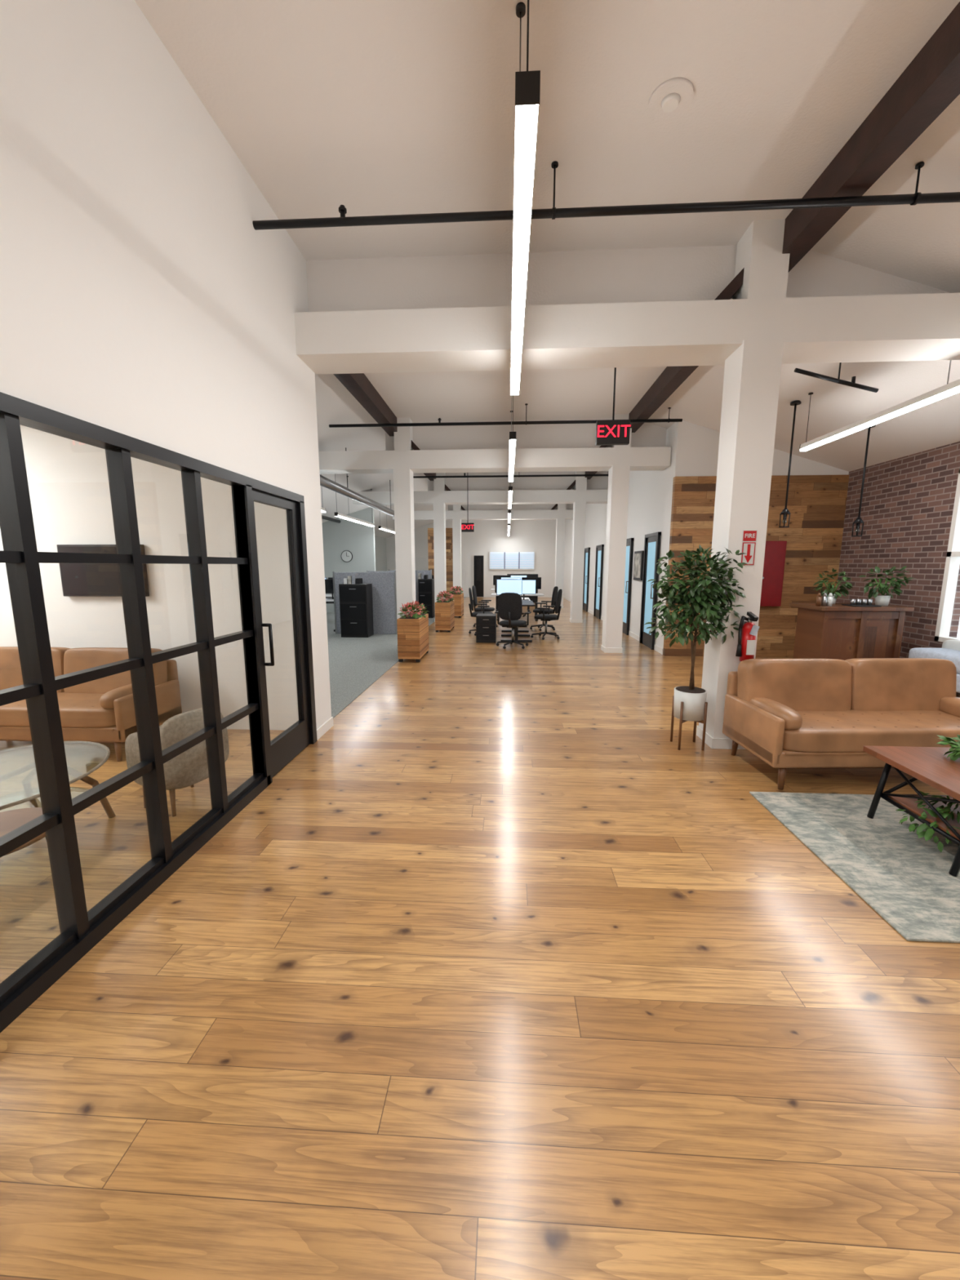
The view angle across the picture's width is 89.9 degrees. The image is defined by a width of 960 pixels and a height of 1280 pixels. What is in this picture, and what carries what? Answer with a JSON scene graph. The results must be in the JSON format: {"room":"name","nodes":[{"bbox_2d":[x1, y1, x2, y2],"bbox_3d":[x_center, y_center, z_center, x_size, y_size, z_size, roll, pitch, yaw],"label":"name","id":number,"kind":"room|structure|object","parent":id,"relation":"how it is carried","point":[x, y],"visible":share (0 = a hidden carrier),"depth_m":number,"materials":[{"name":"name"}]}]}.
{"room":"open-plan office","nodes":[
{"label":"open-plan office","id":0,"kind":"room"},
{"bbox_2d":[0,0,331,730],"bbox_3d":[-3.832,-0.546,0.355,4.300,4.070,8.440,0,9,3],"label":"wall","id":1,"kind":"structure","parent":0,"point":[142,298],"depth_m":2.54,"materials":[{"name":"white paint"}]},
{"bbox_2d":[57,544,149,596],"bbox_3d":[-3.456,-0.636,4.415,0.800,0.470,0.050,0,9,3],"label":"television","id":2,"kind":"object","parent":1,"relation":"attached to","point":[84,580],"visible":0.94,"depth_m":4.40,"materials":[{"name":"black plastic"}]},
{"bbox_2d":[306,244,949,311],"bbox_3d":[1.346,-2.875,3.969,5.600,0.570,0.120,0,9,3],"label":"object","id":3,"kind":"structure","parent":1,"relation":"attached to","point":[687,273],"depth_m":3.93,"materials":[{"name":"paint"}]},
{"bbox_2d":[322,506,375,613],"bbox_3d":[-4.268,-2.583,15.713,1.700,3.392,0.120,0,9,3],"label":"wall","id":4,"kind":"structure","parent":0,"point":[358,539],"depth_m":15.57,"materials":[{"name":"grey paint"}]},
{"bbox_2d":[341,550,352,562],"bbox_3d":[-4.322,-2.715,15.614,0.380,0.380,0.040,0,9,3],"label":"wall clock","id":5,"kind":"object","parent":4,"relation":"attached to","point":[346,555],"visible":1,"depth_m":15.60,"materials":[{"name":"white plastic"}]},
{"bbox_2d":[374,535,386,571],"bbox_3d":[-5.251,-2.687,14.222,0.100,4.070,19.700,0,9,3],"label":"wall","id":6,"kind":"structure","parent":0,"point":[380,542],"depth_m":22.85,"materials":[{"name":"grey paint"}]},
{"bbox_2d":[427,528,453,599],"bbox_3d":[-1.466,-2.763,18.354,1.000,2.942,0.100,0,9,3],"label":"wall","id":7,"kind":"structure","parent":0,"point":[449,546],"depth_m":18.23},
{"bbox_2d":[386,520,555,597],"bbox_3d":[1.093,-4.147,23.671,11.700,4.070,0.100,0,9,3],"label":"wall","id":8,"kind":"structure","parent":0,"point":[539,536],"depth_m":23.57,"materials":[{"name":"white paint"}]},
{"bbox_2d":[472,554,484,597],"bbox_3d":[-0.060,-3.171,23.803,0.600,2.100,0.065,0,9,3],"label":"door","id":9,"kind":"structure","parent":8,"relation":"in","point":[478,560],"depth_m":23.76,"materials":[{"name":"black"}]},
{"bbox_2d":[488,551,535,569],"bbox_3d":[1.562,-3.896,23.589,2.250,0.900,0.085,0,9,3],"label":"window","id":10,"kind":"structure","parent":8,"relation":"in","point":[498,560],"depth_m":23.56,"materials":[{"name":"white"}]},
{"bbox_2d":[0,596,959,1279],"bbox_3d":[0.309,0.055,10.125,11.500,0.100,28.000,0,9,3],"label":"floor","id":11,"kind":"structure","parent":0,"point":[499,975],"depth_m":1.66,"materials":[{"name":"brown wood"}]},
{"bbox_2d":[0,807,47,856],"bbox_3d":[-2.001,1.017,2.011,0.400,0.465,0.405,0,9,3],"label":"armchair","id":12,"kind":"object","parent":11,"relation":"on","point":[10,820],"visible":0.28,"depth_m":2.07,"materials":[{"name":"beige wood"}]},
{"bbox_2d":[0,741,115,817],"bbox_3d":[-2.570,0.944,2.571,0.936,0.458,1.056,0,9,3],"label":"glass coffee table","id":13,"kind":"object","parent":11,"relation":"on","point":[31,797],"visible":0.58,"depth_m":2.89,"materials":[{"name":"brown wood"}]},
{"bbox_2d":[0,646,182,761],"bbox_3d":[-3.681,0.504,4.157,1.800,0.838,0.740,0,9,3],"label":"leather sofa","id":14,"kind":"object","parent":11,"relation":"on","point":[100,710],"visible":0.61,"depth_m":4.13,"materials":[{"name":"brown leather"}]},
{"bbox_2d":[0,391,316,1032],"bbox_3d":[-1.732,0.467,0.185,0.100,2.120,8.030,0,9,3],"label":"glass wall","id":15,"kind":"structure","parent":11,"relation":"on","point":[81,929],"depth_m":2.18,"materials":[{"name":"black metal"}]},
{"bbox_2d":[252,489,311,777],"bbox_3d":[-1.497,-0.048,3.700,0.121,2.045,0.750,0,9,3],"label":"door","id":16,"kind":"structure","parent":15,"relation":"in","point":[290,743],"depth_m":3.91,"materials":[{"name":"black metal"}]},
{"bbox_2d":[316,716,333,740],"bbox_3d":[-1.454,0.825,4.517,0.012,0.090,0.400,0,9,3],"label":"baseboard","id":17,"kind":"structure","parent":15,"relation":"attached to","point":[328,724],"depth_m":4.49,"materials":[{"name":"white"}]},
{"bbox_2d":[124,707,229,816],"bbox_3d":[-1.972,0.758,3.163,0.397,0.638,0.488,4,10,23],"label":"upholstered armchair","id":18,"kind":"object","parent":11,"relation":"on","point":[189,767],"visible":0.49,"depth_m":2.99,"materials":[{"name":"beige fabric"}]},
{"bbox_2d":[326,596,466,718],"bbox_3d":[-3.080,-0.672,14.482,4.220,0.008,19.540,0,9,3],"label":"carpet","id":19,"kind":"object","parent":11,"relation":"on","point":[355,664],"visible":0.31,"depth_m":7.89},
{"bbox_2d":[325,598,335,631],"bbox_3d":[-3.957,-0.619,11.681,1.500,0.740,0.720,0,9,3],"label":"office desk","id":20,"kind":"object","parent":19,"relation":"on","point":[327,601],"visible":0.02,"depth_m":11.50,"materials":[{"name":"white laminate"}]},
{"bbox_2d":[324,578,333,599],"bbox_3d":[-3.557,-1.221,11.576,0.560,0.480,0.180,0,9,3],"label":"computer monitor","id":21,"kind":"object","parent":20,"relation":"on","point":[328,582],"visible":0.41,"depth_m":11.54,"materials":[{"name":"black plastic"}]},
{"bbox_2d":[338,573,373,637],"bbox_3d":[-2.715,-0.764,10.563,0.600,1.370,0.465,0,9,3],"label":"storage cabinet","id":22,"kind":"object","parent":19,"relation":"on","point":[356,606],"visible":1,"depth_m":10.38,"materials":[{"name":"black metal"}]},
{"bbox_2d":[332,571,397,634],"bbox_3d":[-2.595,-0.839,10.912,1.440,1.412,0.060,0,9,3],"label":"divider","id":23,"kind":"object","parent":19,"relation":"on","point":[384,584],"visible":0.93,"depth_m":10.86,"materials":[{"name":"grey fabric"}]},
{"bbox_2d":[366,570,418,610],"bbox_3d":[-2.447,-1.243,13.527,1.440,1.412,0.060,0,9,3],"label":"divider","id":24,"kind":"object","parent":19,"relation":"on","point":[416,571],"visible":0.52,"depth_m":13.43,"materials":[{"name":"grey fabric"}]},
{"bbox_2d":[388,569,431,578],"bbox_3d":[-2.307,-1.624,15.993,1.440,1.412,0.060,0,9,3],"label":"divider","id":25,"kind":"object","parent":19,"relation":"on","point":[428,573],"visible":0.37,"depth_m":15.85,"materials":[{"name":"grey fabric"}]},
{"bbox_2d":[417,571,435,617],"bbox_3d":[-1.693,-1.367,14.466,0.600,1.370,0.465,0,9,3],"label":"storage cabinet","id":26,"kind":"object","parent":19,"relation":"on","point":[425,585],"visible":0.58,"depth_m":14.26,"materials":[{"name":"black metal"}]},
{"bbox_2d":[393,417,416,649],"bbox_3d":[-1.360,-1.838,8.722,0.314,4.070,0.344,0,9,3],"label":"column","id":27,"kind":"structure","parent":11,"relation":"on","point":[403,488],"depth_m":8.55,"materials":[{"name":"white paint"}]},
{"bbox_2d":[396,600,429,662],"bbox_3d":[-1.117,-0.186,8.145,0.512,0.964,0.913,0,9,3],"label":"planter box","id":28,"kind":"object","parent":11,"relation":"on","point":[412,627],"visible":1,"depth_m":7.75,"materials":[{"name":"brown wood"}]},
{"bbox_2d":[433,472,446,622],"bbox_3d":[-1.103,-2.539,13.261,0.314,4.070,0.344,0,9,3],"label":"column","id":29,"kind":"structure","parent":11,"relation":"on","point":[439,508],"depth_m":13.09,"materials":[{"name":"white paint"}]},
{"bbox_2d":[435,590,454,632],"bbox_3d":[-0.837,-0.727,11.706,0.498,0.963,0.936,0,9,3],"label":"planter box","id":30,"kind":"object","parent":11,"relation":"on","point":[444,607],"visible":1,"depth_m":11.29,"materials":[{"name":"brown wood"}]},
{"bbox_2d":[449,585,463,617],"bbox_3d":[-0.729,-1.205,14.858,0.481,0.946,0.945,0,9,3],"label":"planter box","id":31,"kind":"object","parent":11,"relation":"on","point":[459,596],"visible":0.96,"depth_m":14.46,"materials":[{"name":"brown wood"}]},
{"bbox_2d":[452,504,462,592],"bbox_3d":[-0.847,-3.240,17.799,0.314,4.070,0.344,0,9,3],"label":"column","id":32,"kind":"structure","parent":11,"relation":"on","point":[456,522],"depth_m":17.63,"materials":[{"name":"white paint"}]},
{"bbox_2d":[468,587,493,635],"bbox_3d":[0.057,-0.657,10.941,0.635,1.058,0.660,-1,9,-4],"label":"office chair","id":33,"kind":"object","parent":11,"relation":"on","point":[471,604],"visible":0.52,"depth_m":10.84,"materials":[{"name":"fabric"}]},
{"bbox_2d":[471,585,497,626],"bbox_3d":[0.124,-0.840,12.126,0.635,1.058,0.660,1,9,7],"label":"office chair","id":34,"kind":"object","parent":11,"relation":"on","point":[473,588],"visible":0.59,"depth_m":11.96,"materials":[{"name":"black plastic"}]},
{"bbox_2d":[475,613,496,642],"bbox_3d":[0.133,-0.250,9.974,0.400,0.550,0.525,0,9,3],"label":"filing cabinet","id":35,"kind":"object","parent":11,"relation":"on","point":[486,624],"visible":1,"depth_m":9.73,"materials":[{"name":"black metal"}]},
{"bbox_2d":[490,588,529,611],"bbox_3d":[1.137,-1.393,16.746,1.500,0.740,0.720,0,9,3],"label":"office desk","id":36,"kind":"object","parent":11,"relation":"on","point":[491,589],"visible":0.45,"depth_m":16.73,"materials":[{"name":"metal"}]},
{"bbox_2d":[493,575,509,585],"bbox_3d":[0.739,-2.001,16.685,0.560,0.480,0.180,0,9,3],"label":"computer monitor","id":37,"kind":"object","parent":36,"relation":"on","point":[494,576],"visible":0.3,"depth_m":16.64,"materials":[{"name":"black plastic"}]},
{"bbox_2d":[494,592,531,648],"bbox_3d":[0.633,-0.392,9.225,0.660,1.058,0.635,3,9,17],"label":"office chair","id":38,"kind":"object","parent":11,"relation":"on","point":[509,604],"visible":1,"depth_m":8.96,"materials":[{"name":"fabric"}]},
{"bbox_2d":[501,597,530,632],"bbox_3d":[0.858,-0.630,11.813,0.720,0.740,1.400,0,9,3],"label":"office desk","id":39,"kind":"object","parent":11,"relation":"on","point":[518,631],"visible":0.24,"depth_m":11.35,"materials":[{"name":"white laminate"}]},
{"bbox_2d":[521,579,536,599],"bbox_3d":[1.042,-1.188,11.422,0.560,0.480,0.180,0,9,3],"label":"computer monitor","id":40,"kind":"object","parent":39,"relation":"on","point":[528,585],"visible":0.63,"depth_m":11.38,"materials":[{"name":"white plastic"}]},
{"bbox_2d":[500,600,535,642],"bbox_3d":[0.769,-0.406,10.231,0.720,0.780,1.200,0,9,3],"label":"office desk","id":41,"kind":"object","parent":11,"relation":"on","point":[525,603],"visible":0.45,"depth_m":9.87,"materials":[{"name":"black laminate"}]},
{"bbox_2d":[496,578,522,595],"bbox_3d":[0.636,-1.079,10.449,0.560,0.480,0.180,0,9,-3],"label":"computer monitor","id":42,"kind":"object","parent":41,"relation":"on","point":[513,585],"visible":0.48,"depth_m":10.41,"materials":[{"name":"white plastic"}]},
{"bbox_2d":[491,593,544,621],"bbox_3d":[1.081,-0.965,13.978,1.500,0.740,0.720,0,9,3],"label":"office desk","id":43,"kind":"object","parent":11,"relation":"on","point":[535,595],"visible":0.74,"depth_m":13.89,"materials":[{"name":"white laminate"}]},
{"bbox_2d":[521,577,541,589],"bbox_3d":[1.481,-1.567,13.873,0.560,0.480,0.180,0,9,3],"label":"computer monitor","id":44,"kind":"object","parent":43,"relation":"on","point":[538,585],"visible":0.36,"depth_m":13.82,"materials":[{"name":"black plastic"}]},
{"bbox_2d":[506,573,537,602],"bbox_3d":[1.804,-2.210,20.530,1.300,1.200,0.410,0,9,3],"label":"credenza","id":45,"kind":"object","parent":11,"relation":"on","point":[532,599],"visible":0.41,"depth_m":20.26,"materials":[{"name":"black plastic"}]},
{"bbox_2d":[529,586,558,631],"bbox_3d":[1.559,-0.782,11.749,0.635,1.058,0.660,3,9,21],"label":"office chair","id":46,"kind":"object","parent":11,"relation":"on","point":[553,602],"visible":0.93,"depth_m":11.60,"materials":[{"name":"fabric"}]},
{"bbox_2d":[530,589,562,639],"bbox_3d":[1.431,-0.569,10.370,0.635,1.058,0.660,3,9,18],"label":"office chair","id":47,"kind":"object","parent":11,"relation":"on","point":[543,617],"visible":1,"depth_m":10.25,"materials":[{"name":"fabric"}]},
{"bbox_2d":[555,503,565,608],"bbox_3d":[2.922,-3.208,17.591,0.314,4.070,0.344,0,9,3],"label":"column","id":48,"kind":"structure","parent":11,"relation":"on","point":[560,522],"depth_m":17.45,"materials":[{"name":"white paint"}]},
{"bbox_2d":[569,471,586,622],"bbox_3d":[2.666,-2.507,13.052,0.314,4.070,0.344,0,9,3],"label":"column","id":49,"kind":"structure","parent":11,"relation":"on","point":[579,507],"depth_m":12.94,"materials":[{"name":"white paint"}]},
{"bbox_2d":[600,413,631,653],"bbox_3d":[2.409,-1.806,8.513,0.314,4.070,0.344,0,9,3],"label":"column","id":50,"kind":"structure","parent":11,"relation":"on","point":[618,475],"depth_m":8.42,"materials":[{"name":"white paint"}]},
{"bbox_2d":[644,544,748,750],"bbox_3d":[1.768,0.083,4.007,0.779,1.712,0.598,0,9,3],"label":"ficus tree","id":51,"kind":"object","parent":11,"relation":"on","point":[689,703],"visible":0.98,"depth_m":3.91,"materials":[{"name":"green plant"}]},
{"bbox_2d":[696,218,790,749],"bbox_3d":[2.152,-1.105,3.974,0.314,4.070,0.344,0,9,3],"label":"column","id":52,"kind":"structure","parent":11,"relation":"on","point":[752,373],"depth_m":3.80,"materials":[{"name":"white paint"}]},
{"bbox_2d":[735,611,759,661],"bbox_3d":[2.179,-0.017,3.893,0.141,0.416,0.147,-7,11,-39],"label":"fire extinguisher","id":53,"kind":"object","parent":52,"relation":"attached to","point":[748,630],"visible":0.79,"depth_m":3.87,"materials":[{"name":"red paint"}]},
{"bbox_2d":[740,529,757,565],"bbox_3d":[2.158,-0.739,3.864,0.110,0.280,0.006,0,9,3],"label":"fire extinguisher sign","id":54,"kind":"object","parent":52,"relation":"attached to","point":[749,536],"visible":1,"depth_m":3.86,"materials":[{"name":"red plastic"}]},
{"bbox_2d":[722,657,959,790],"bbox_3d":[2.880,0.584,3.636,1.740,0.838,0.740,0,9,-1],"label":"leather sofa","id":55,"kind":"object","parent":11,"relation":"on","point":[789,713],"visible":1,"depth_m":3.69,"materials":[{"name":"brown leather"}]},
{"bbox_2d":[789,603,914,660],"bbox_3d":[4.927,0.041,6.513,1.120,1.030,0.710,0,9,3],"label":"bar cabinet","id":56,"kind":"object","parent":11,"relation":"on","point":[837,631],"visible":0.73,"depth_m":6.22,"materials":[{"name":"brown wood"}]},
{"bbox_2d":[815,592,832,606],"bbox_3d":[4.476,-0.527,6.253,0.196,0.170,0.056,0,9,3],"label":"liquor bottle","id":57,"kind":"object","parent":56,"relation":"on","point":[824,602],"visible":1,"depth_m":6.24,"materials":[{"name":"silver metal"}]},
{"bbox_2d":[813,568,853,604],"bbox_3d":[4.816,-0.738,6.578,0.461,0.488,0.431,4,10,25],"label":"potted plant","id":58,"kind":"object","parent":56,"relation":"on","point":[848,585],"visible":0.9,"depth_m":6.52,"materials":[{"name":"green plant"}]},
{"bbox_2d":[841,599,881,606],"bbox_3d":[4.957,-0.486,6.252,0.320,0.090,0.260,0,9,3],"label":"serving tray","id":59,"kind":"object","parent":56,"relation":"on","point":[857,602],"visible":1,"depth_m":6.23,"materials":[{"name":"black plastic"}]},
{"bbox_2d":[858,565,915,605],"bbox_3d":[5.338,-0.713,6.320,0.538,0.518,0.525,0,9,3],"label":"potted plant","id":60,"kind":"object","parent":56,"relation":"on","point":[880,600],"visible":1,"depth_m":6.30,"materials":[{"name":"green plant"}]},
{"bbox_2d":[749,791,959,942],"bbox_3d":[3.128,1.162,2.592,2.620,0.012,1.330,0,9,3],"label":"area rug","id":61,"kind":"object","parent":11,"relation":"on","point":[905,877],"visible":0.91,"depth_m":2.58,"materials":[{"name":"carpet"}]},
{"bbox_2d":[862,745,959,876],"bbox_3d":[2.942,0.926,2.632,1.200,0.444,0.680,0,9,3],"label":"coffee table","id":62,"kind":"object","parent":61,"relation":"on","point":[930,766],"visible":0.93,"depth_m":2.72,"materials":[{"name":"brown wood"}]},
{"bbox_2d":[895,790,959,852],"bbox_3d":[2.607,0.977,2.646,0.482,0.275,0.347,0,9,3],"label":"trailing ivy","id":63,"kind":"object","parent":62,"relation":"in","point":[927,834],"visible":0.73,"depth_m":2.60,"materials":[{"name":"green plant"}]},
{"bbox_2d":[937,734,959,760],"bbox_3d":[2.876,0.614,2.729,0.490,0.188,0.346,0,9,3],"label":"potted fern","id":64,"kind":"object","parent":62,"relation":"on","point":[955,754],"visible":0.99,"depth_m":2.75,"materials":[{"name":"green plant"}]},
{"bbox_2d":[908,640,959,693],"bbox_3d":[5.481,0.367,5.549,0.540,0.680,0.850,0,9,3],"label":"sofa","id":65,"kind":"object","parent":11,"relation":"on","point":[950,650],"visible":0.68,"depth_m":5.61,"materials":[{"name":"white fabric"}]},
{"bbox_2d":[134,0,959,537],"bbox_3d":[0.309,-3.513,9.574,11.500,1.320,28.000,0,9,3],"label":"ceiling","id":66,"kind":"structure","parent":0,"point":[369,108],"depth_m":2.88,"materials":[{"name":"white paint"}]},
{"bbox_2d":[321,515,340,523],"bbox_3d":[-4.578,-3.055,10.935,0.100,0.100,8.000,0,9,3],"label":"pipe","id":67,"kind":"object","parent":66,"relation":"attached to","point":[325,517],"visible":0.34,"depth_m":14.06,"materials":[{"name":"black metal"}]},
{"bbox_2d":[334,474,374,526],"bbox_3d":[-3.027,-3.388,11.758,0.076,0.993,2.900,0,9,3],"label":"linear pendant light","id":68,"kind":"object","parent":66,"relation":"hanging from","point":[336,514],"visible":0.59,"depth_m":11.37,"materials":[{"name":"white"}]},
{"bbox_2d":[320,447,394,516],"bbox_3d":[-2.517,-3.358,10.113,0.160,0.910,10.300,0,9,3],"label":"ventilation duct","id":69,"kind":"object","parent":66,"relation":"hanging from","point":[325,482],"visible":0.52,"depth_m":9.46,"materials":[{"name":"metal"}]},
{"bbox_2d":[378,513,395,533],"bbox_3d":[-2.798,-4.013,15.804,0.076,0.993,3.900,0,9,3],"label":"linear pendant light","id":70,"kind":"object","parent":66,"relation":"hanging from","point":[380,527],"visible":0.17,"depth_m":14.59,"materials":[{"name":"white"}]},
{"bbox_2d":[333,373,465,510],"bbox_3d":[-1.028,-4.389,13.796,0.590,0.576,19.550,0,9,3],"label":"wood beam","id":71,"kind":"structure","parent":66,"relation":"attached to","point":[358,385],"depth_m":6.92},
{"bbox_2d":[461,472,474,532],"bbox_3d":[-0.322,-3.673,12.626,0.332,1.635,0.090,0,9,3],"label":"exit sign","id":72,"kind":"object","parent":66,"relation":"hanging from","point":[465,527],"visible":0.86,"depth_m":12.70,"materials":[{"name":"black plastic"}]},
{"bbox_2d":[352,489,608,505],"bbox_3d":[0.023,-3.863,13.053,6.940,0.310,0.400,0,9,3],"label":"beam","id":73,"kind":"structure","parent":66,"relation":"attached to","point":[520,496],"depth_m":12.85,"materials":[{"name":"white paint"}]},
{"bbox_2d":[392,509,573,519],"bbox_3d":[0.280,-4.564,17.592,6.940,0.310,0.400,0,9,3],"label":"beam","id":74,"kind":"structure","parent":66,"relation":"attached to","point":[547,514],"depth_m":17.38,"materials":[{"name":"white paint"}]},
{"bbox_2d":[318,446,671,474],"bbox_3d":[-0.234,-3.162,8.514,6.940,0.310,0.400,0,9,3],"label":"beam","id":75,"kind":"structure","parent":66,"relation":"attached to","point":[652,458],"depth_m":8.32,"materials":[{"name":"white paint"}]},
{"bbox_2d":[328,403,682,427],"bbox_3d":[0.352,-3.573,7.637,5.600,0.310,0.060,0,9,3],"label":"pipe","id":76,"kind":"object","parent":66,"relation":"hanging from","point":[646,420],"visible":1,"depth_m":7.65,"materials":[{"name":"black metal"}]},
{"bbox_2d":[507,508,511,523],"bbox_3d":[0.890,-4.234,14.548,0.076,1.113,3.100,0,9,3],"label":"linear pendant light","id":77,"kind":"object","parent":66,"relation":"hanging from","point":[508,510],"visible":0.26,"depth_m":13.88,"materials":[{"name":"white"}]},
{"bbox_2d":[413,472,608,478],"bbox_3d":[0.609,-4.274,12.176,5.600,0.310,0.060,0,9,3],"label":"pipe","id":78,"kind":"object","parent":66,"relation":"hanging from","point":[557,475],"visible":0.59,"depth_m":12.17,"materials":[{"name":"black metal"}]},
{"bbox_2d":[508,481,512,508],"bbox_3d":[0.661,-3.609,10.502,0.076,1.113,2.900,0,9,3],"label":"linear pendant light","id":79,"kind":"object","parent":66,"relation":"hanging from","point":[510,488],"visible":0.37,"depth_m":9.88,"materials":[{"name":"white"}]},
{"bbox_2d":[508,395,515,481],"bbox_3d":[0.447,-3.024,6.713,0.076,1.113,2.780,0,9,3],"label":"linear pendant light","id":80,"kind":"object","parent":66,"relation":"hanging from","point":[512,434],"visible":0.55,"depth_m":6.11,"materials":[{"name":"white"}]},
{"bbox_2d":[510,0,540,395],"bbox_3d":[0.218,-2.399,2.668,0.076,1.113,2.580,0,9,3],"label":"linear pendant light","id":81,"kind":"object","parent":66,"relation":"hanging from","point":[527,83],"visible":1,"depth_m":1.85,"materials":[{"name":"white"}]},
{"bbox_2d":[252,160,959,230],"bbox_3d":[0.819,-2.865,3.058,4.650,0.310,0.060,0,9,3],"label":"pipe","id":82,"kind":"object","parent":66,"relation":"hanging from","point":[915,198],"visible":1,"depth_m":3.06,"materials":[{"name":"black metal"}]},
{"bbox_2d":[595,367,631,445],"bbox_3d":[1.345,-2.629,4.788,0.332,1.305,0.090,0,9,3],"label":"exit sign","id":83,"kind":"object","parent":66,"relation":"hanging from","point":[612,432],"visible":0.77,"depth_m":4.84,"materials":[{"name":"black plastic"}]},
{"bbox_2d":[293,293,959,374],"bbox_3d":[1.736,-2.442,3.852,6.400,0.310,0.400,0,9,3],"label":"beam","id":84,"kind":"structure","parent":66,"relation":"attached to","point":[907,326],"depth_m":3.73,"materials":[{"name":"white paint"}]},
{"bbox_2d":[648,77,693,120],"bbox_3d":[1.042,-2.938,2.629,0.230,0.035,0.230,0,9,3],"label":"smoke detector","id":85,"kind":"object","parent":66,"relation":"attached to","point":[674,95],"visible":1,"depth_m":2.61,"materials":[{"name":"white paint"}]},
{"bbox_2d":[551,1,959,509],"bbox_3d":[2.430,-3.714,9.423,0.650,0.576,28.000,0,9,3],"label":"wood beam","id":86,"kind":"structure","parent":66,"relation":"attached to","point":[930,83],"depth_m":2.74,"materials":[{"name":"wood"}]},
{"bbox_2d":[778,400,800,528],"bbox_3d":[4.031,-2.266,6.263,0.132,1.568,0.130,0,9,3],"label":"pendant lamp","id":87,"kind":"object","parent":66,"relation":"hanging from","point":[785,511],"visible":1,"depth_m":6.27,"materials":[{"name":"black metal"}]},
{"bbox_2d":[794,362,878,392],"bbox_3d":[3.732,-2.752,5.039,0.860,0.319,0.040,0,9,3],"label":"pipe","id":88,"kind":"object","parent":66,"relation":"attached to","point":[852,384],"visible":0.94,"depth_m":5.03,"materials":[{"name":"black metal"}]},
{"bbox_2d":[851,424,875,537],"bbox_3d":[4.970,-2.055,6.242,0.132,1.396,0.130,0,9,3],"label":"pendant lamp","id":89,"kind":"object","parent":66,"relation":"hanging from","point":[858,521],"visible":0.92,"depth_m":6.26,"materials":[{"name":"black metal"}]},
{"bbox_2d":[799,360,959,451],"bbox_3d":[3.936,-2.455,4.516,0.076,0.660,2.900,0,9,3],"label":"linear pendant light","id":90,"kind":"object","parent":66,"relation":"hanging from","point":[953,388],"visible":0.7,"depth_m":4.62,"materials":[{"name":"white"}]},
{"bbox_2d":[563,422,675,648],"bbox_3d":[3.723,-2.899,15.820,0.120,4.000,15.480,0,9,3],"label":"wall","id":91,"kind":"structure","parent":0,"point":[650,492],"depth_m":10.17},
{"bbox_2d":[448,503,573,510],"bbox_3d":[1.287,-4.985,17.632,4.940,0.570,0.120,0,9,3],"label":"header","id":92,"kind":"object","parent":91,"relation":"attached to","point":[529,506],"depth_m":17.60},
{"bbox_2d":[426,471,608,490],"bbox_3d":[1.030,-4.284,13.093,4.940,0.570,0.120,0,9,3],"label":"header","id":93,"kind":"object","parent":91,"relation":"attached to","point":[596,482],"depth_m":13.03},
{"bbox_2d":[385,418,666,450],"bbox_3d":[0.774,-3.583,8.554,4.940,0.570,0.120,0,9,3],"label":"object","id":94,"kind":"structure","parent":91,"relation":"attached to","point":[551,435],"depth_m":8.50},
{"bbox_2d":[582,547,590,611],"bbox_3d":[3.651,-2.091,16.648,0.098,2.150,0.900,0,9,3],"label":"door","id":95,"kind":"structure","parent":91,"relation":"in","point":[586,566],"depth_m":16.59,"materials":[{"name":"black metal"}]},
{"bbox_2d":[593,544,604,619],"bbox_3d":[3.523,-1.740,14.379,0.098,2.150,0.900,0,9,3],"label":"door","id":96,"kind":"structure","parent":91,"relation":"in","point":[599,548],"depth_m":14.37,"materials":[{"name":"black metal"}]},
{"bbox_2d":[563,595,662,654],"bbox_3d":[3.656,-0.972,16.122,0.015,0.100,15.480,0,9,3],"label":"baseboard","id":97,"kind":"structure","parent":91,"relation":"attached to","point":[658,649],"depth_m":10.33,"materials":[{"name":"white"}]},
{"bbox_2d":[622,537,634,635],"bbox_3d":[3.339,-1.237,11.123,0.098,2.150,0.900,0,9,3],"label":"door","id":98,"kind":"structure","parent":91,"relation":"in","point":[629,541],"depth_m":10.84,"materials":[{"name":"glass"}]},
{"bbox_2d":[633,551,644,580],"bbox_3d":[3.310,-1.554,10.062,0.043,0.600,0.600,0,9,3],"label":"framed picture","id":99,"kind":"object","parent":91,"relation":"attached to","point":[638,555],"visible":0.93,"depth_m":9.96,"materials":[{"name":"paper"}]},
{"bbox_2d":[639,532,661,649],"bbox_3d":[3.231,-0.944,9.223,0.098,2.150,0.850,0,9,3],"label":"door","id":100,"kind":"structure","parent":91,"relation":"in","point":[652,540],"depth_m":9.23,"materials":[{"name":"black metal"}]},
{"bbox_2d":[760,541,786,606],"bbox_3d":[4.813,-1.098,7.995,0.410,1.070,0.150,0,9,3],"label":"electrical panel","id":101,"kind":"object","parent":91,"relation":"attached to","point":[775,551],"visible":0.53,"depth_m":7.94,"materials":[{"name":"paint"}]},
{"bbox_2d":[662,420,848,657],"bbox_3d":[4.591,-1.699,8.052,2.750,4.000,0.120,0,9,3],"label":"wall","id":102,"kind":"structure","parent":0,"point":[817,495],"depth_m":7.94,"materials":[{"name":"wood"}]},
{"bbox_2d":[835,441,959,694],"bbox_3d":[5.740,-0.390,1.870,0.250,3.300,12.450,0,9,3],"label":"wall","id":103,"kind":"structure","parent":0,"point":[908,501],"depth_m":6.61,"materials":[{"name":"brick"}]},
{"bbox_2d":[933,468,959,642],"bbox_3d":[5.847,-0.924,5.263,0.120,2.120,1.520,0,9,3],"label":"window","id":104,"kind":"structure","parent":103,"relation":"in","point":[952,563],"depth_m":6.00,"materials":[{"name":"white"}]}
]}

